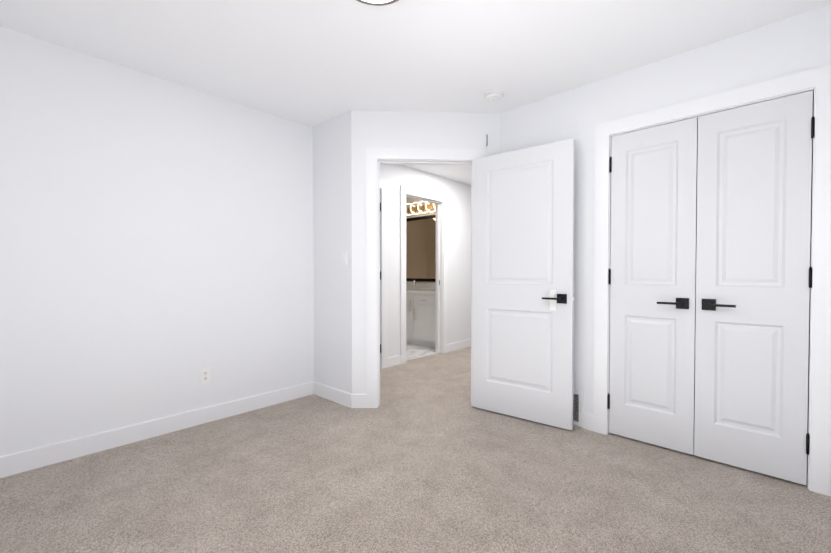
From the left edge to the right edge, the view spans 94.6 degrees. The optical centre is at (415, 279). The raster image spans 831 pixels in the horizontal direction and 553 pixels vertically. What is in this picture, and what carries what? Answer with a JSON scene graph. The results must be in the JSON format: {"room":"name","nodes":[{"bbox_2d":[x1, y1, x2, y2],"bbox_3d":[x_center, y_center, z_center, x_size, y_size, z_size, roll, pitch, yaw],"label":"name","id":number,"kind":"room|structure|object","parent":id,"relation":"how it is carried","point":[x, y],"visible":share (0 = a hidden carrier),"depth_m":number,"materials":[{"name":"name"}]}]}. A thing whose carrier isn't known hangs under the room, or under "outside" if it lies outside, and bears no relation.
{"room":"empty bedroom","nodes":[
{"label":"empty bedroom","id":0,"kind":"room"},
{"bbox_2d":[0,26,313,455],"bbox_3d":[-1.992,-0.153,2.443,0.120,2.440,3.010,1,1,42],"label":"wall","id":1,"kind":"structure","parent":0,"point":[156,244],"depth_m":2.52,"materials":[{"name":"white paint"}]},
{"bbox_2d":[0,381,313,477],"bbox_3d":[-1.902,1.010,2.461,0.014,0.114,2.890,1,1,42],"label":"baseboard","id":2,"kind":"structure","parent":1,"relation":"attached to","point":[28,460],"depth_m":2.52,"materials":[{"name":"white paint"}]},
{"bbox_2d":[200,367,209,384],"bbox_3d":[-1.558,0.713,2.841,0.010,0.115,0.070,1,1,42],"label":"duplex electrical outlet","id":3,"kind":"object","parent":1,"relation":"attached to","point":[204,375],"visible":1,"depth_m":2.84,"materials":[{"name":"white plastic"}]},
{"bbox_2d":[313,111,351,393],"bbox_3d":[-0.817,-0.170,3.491,0.900,2.440,0.120,1,1,42],"label":"wall","id":4,"kind":"structure","parent":0,"point":[332,216],"depth_m":3.32,"materials":[{"name":"white paint"}]},
{"bbox_2d":[313,381,351,407],"bbox_3d":[-0.736,0.996,3.346,0.560,0.114,0.014,1,1,42],"label":"baseboard","id":5,"kind":"structure","parent":4,"relation":"attached to","point":[341,397],"depth_m":3.32,"materials":[{"name":"white paint"}]},
{"bbox_2d":[342,251,346,264],"bbox_3d":[-0.596,-0.180,3.203,0.070,0.115,0.012,1,1,42],"label":"rocker light switch","id":6,"kind":"object","parent":4,"relation":"attached to","point":[344,257],"visible":1,"depth_m":3.19,"materials":[{"name":"white plastic"}]},
{"bbox_2d":[0,347,830,552],"bbox_3d":[0.810,1.113,2.717,4.260,0.100,7.300,1,1,42],"label":"floor carpet","id":7,"kind":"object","parent":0,"point":[425,456],"visible":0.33,"depth_m":1.95,"materials":[{"name":"beige carpet"}]},
{"bbox_2d":[0,0,830,197],"bbox_3d":[-0.059,-1.440,3.461,6.600,0.100,7.300,1,1,42],"label":"ceiling","id":8,"kind":"structure","parent":0,"point":[312,63],"depth_m":2.21,"materials":[{"name":"white paint"}]},
{"bbox_2d":[357,0,398,5],"bbox_3d":[-0.181,-1.341,1.714,0.316,0.041,0.316,1,1,42],"label":"flush-mount ceiling light","id":9,"kind":"object","parent":8,"relation":"attached to","point":[378,2],"visible":0.92,"depth_m":1.84,"materials":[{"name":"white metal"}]},
{"bbox_2d":[484,90,503,101],"bbox_3d":[0.586,-1.360,2.855,0.146,0.040,0.146,1,1,42],"label":"smoke detector","id":10,"kind":"object","parent":8,"relation":"attached to","point":[494,96],"visible":1,"depth_m":2.82,"materials":[{"name":"white plastic"}]},
{"bbox_2d":[406,198,435,282],"bbox_3d":[-0.004,-0.220,6.704,2.200,2.440,0.120,1,1,42],"label":"wall","id":11,"kind":"structure","parent":0,"point":[410,200],"depth_m":6.59,"materials":[{"name":"white paint"}]},
{"bbox_2d":[406,201,435,215],"bbox_3d":[0.201,-1.210,6.324,1.014,0.213,0.142,1,1,42],"label":"sconce","id":12,"kind":"object","parent":11,"relation":"attached to","point":[421,208],"visible":0.5,"depth_m":6.45,"materials":[{"name":"gold metal"}]},
{"bbox_2d":[406,215,435,281],"bbox_3d":[0.214,-0.521,6.404,1.380,1.100,0.022,1,1,42],"label":"bathroom mirror","id":13,"kind":"object","parent":11,"relation":"attached to","point":[421,248],"visible":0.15,"depth_m":6.51,"materials":[{"name":"black mirror"}]},
{"bbox_2d":[406,284,435,287],"bbox_3d":[0.218,0.109,6.412,1.468,0.100,0.020,1,1,42],"label":"backsplash","id":14,"kind":"structure","parent":11,"relation":"attached to","point":[407,285],"depth_m":6.48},
{"bbox_2d":[406,343,436,360],"bbox_3d":[-0.635,1.060,6.041,2.340,0.100,4.300,1,1,42],"label":"floor","id":15,"kind":"structure","parent":0,"point":[414,351],"depth_m":5.45,"materials":[{"name":"tile"}]},
{"bbox_2d":[406,292,435,347],"bbox_3d":[0.027,0.612,6.219,1.435,0.790,0.574,1,1,42],"label":"bathroom vanity","id":16,"kind":"object","parent":15,"relation":"on","point":[420,313],"depth_m":5.82,"materials":[{"name":"white wood"}]},
{"bbox_2d":[406,288,435,295],"bbox_3d":[0.037,0.190,6.213,1.468,0.055,0.560,1,1,42],"label":"countertop","id":17,"kind":"structure","parent":16,"relation":"on","point":[432,291],"depth_m":5.97,"materials":[{"name":"white stone"}]},
{"bbox_2d":[351,110,499,393],"bbox_3d":[0.088,-0.166,3.237,1.230,2.440,0.120,0,1,-3],"label":"wall","id":18,"kind":"structure","parent":0,"point":[413,129],"depth_m":3.15,"materials":[{"name":"white paint"}]},
{"bbox_2d":[352,394,366,407],"bbox_3d":[0.092,0.998,3.188,1.230,0.114,0.014,0,1,-3],"label":"baseboard","id":19,"kind":"structure","parent":18,"relation":"attached to","point":[359,400],"depth_m":3.15,"materials":[{"name":"white paint"}]},
{"bbox_2d":[366,147,485,407],"bbox_3d":[0.089,-0.013,3.231,0.990,2.135,0.139,0,1,-3],"label":"door frame","id":20,"kind":"structure","parent":18,"relation":"attached to","point":[373,154],"depth_m":3.15,"materials":[{"name":"white paint"}]},
{"bbox_2d":[471,139,574,430],"bbox_3d":[0.798,0.034,2.923,0.811,2.022,0.152,1,1,42],"label":"entry door","id":21,"kind":"structure","parent":18,"relation":"in","point":[523,298],"depth_m":2.86,"materials":[{"name":"white paint"}]},
{"bbox_2d":[380,164,470,356],"bbox_3d":[0.277,-0.198,5.285,0.120,2.440,4.010,1,1,42],"label":"wall","id":22,"kind":"structure","parent":0,"point":[396,176],"depth_m":5.41,"materials":[{"name":"white paint"}]},
{"bbox_2d":[380,180,387,368],"bbox_3d":[-0.698,-0.053,4.194,0.139,2.185,0.950,1,1,42],"label":"door frame","id":23,"kind":"structure","parent":22,"relation":"attached to","point":[384,291],"depth_m":4.46,"materials":[{"name":"white paint"}]},
{"bbox_2d":[400,185,447,363],"bbox_3d":[0.086,-0.067,5.063,0.139,2.185,0.930,1,1,42],"label":"door frame","id":24,"kind":"structure","parent":22,"relation":"attached to","point":[404,190],"depth_m":5.30,"materials":[{"name":"white paint"}]},
{"bbox_2d":[388,339,470,366],"bbox_3d":[0.287,0.966,5.214,0.014,0.114,3.890,1,1,42],"label":"baseboard","id":25,"kind":"structure","parent":22,"relation":"attached to","point":[396,359],"depth_m":5.45,"materials":[{"name":"white paint"}]},
{"bbox_2d":[500,4,830,426],"bbox_3d":[1.595,-0.153,2.439,2.592,2.440,0.197,1,1,42],"label":"wall","id":26,"kind":"structure","parent":0,"point":[799,43],"depth_m":2.54,"materials":[{"name":"white paint"}]},
{"bbox_2d":[573,389,582,426],"bbox_3d":[1.130,0.926,2.813,0.193,0.254,0.015,1,1,42],"label":"air vent","id":27,"kind":"object","parent":26,"relation":"in","point":[577,407],"visible":0.29,"depth_m":2.77,"materials":[{"name":"white plastic"}]},
{"bbox_2d":[582,412,592,430],"bbox_3d":[1.549,1.010,2.409,2.349,0.114,0.084,1,1,42],"label":"baseboard","id":28,"kind":"structure","parent":26,"relation":"attached to","point":[587,421],"depth_m":2.71,"materials":[{"name":"white paint"}]},
{"bbox_2d":[608,117,697,454],"bbox_3d":[1.492,0.039,2.450,0.482,2.028,0.102,1,1,42],"label":"closet door","id":29,"kind":"structure","parent":26,"relation":"in","point":[652,283],"depth_m":2.44,"materials":[{"name":"white paint"}]},
{"bbox_2d":[593,65,830,495],"bbox_3d":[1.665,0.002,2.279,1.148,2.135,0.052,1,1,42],"label":"trim","id":30,"kind":"structure","parent":26,"relation":"attached to","point":[818,79],"depth_m":1.95,"materials":[{"name":"white paint"}]},
{"bbox_2d":[694,90,814,484],"bbox_3d":[1.845,0.044,2.117,0.481,2.028,0.094,1,1,42],"label":"closet door","id":31,"kind":"structure","parent":26,"relation":"in","point":[753,267],"depth_m":2.11,"materials":[{"name":"white paint"}]}
]}

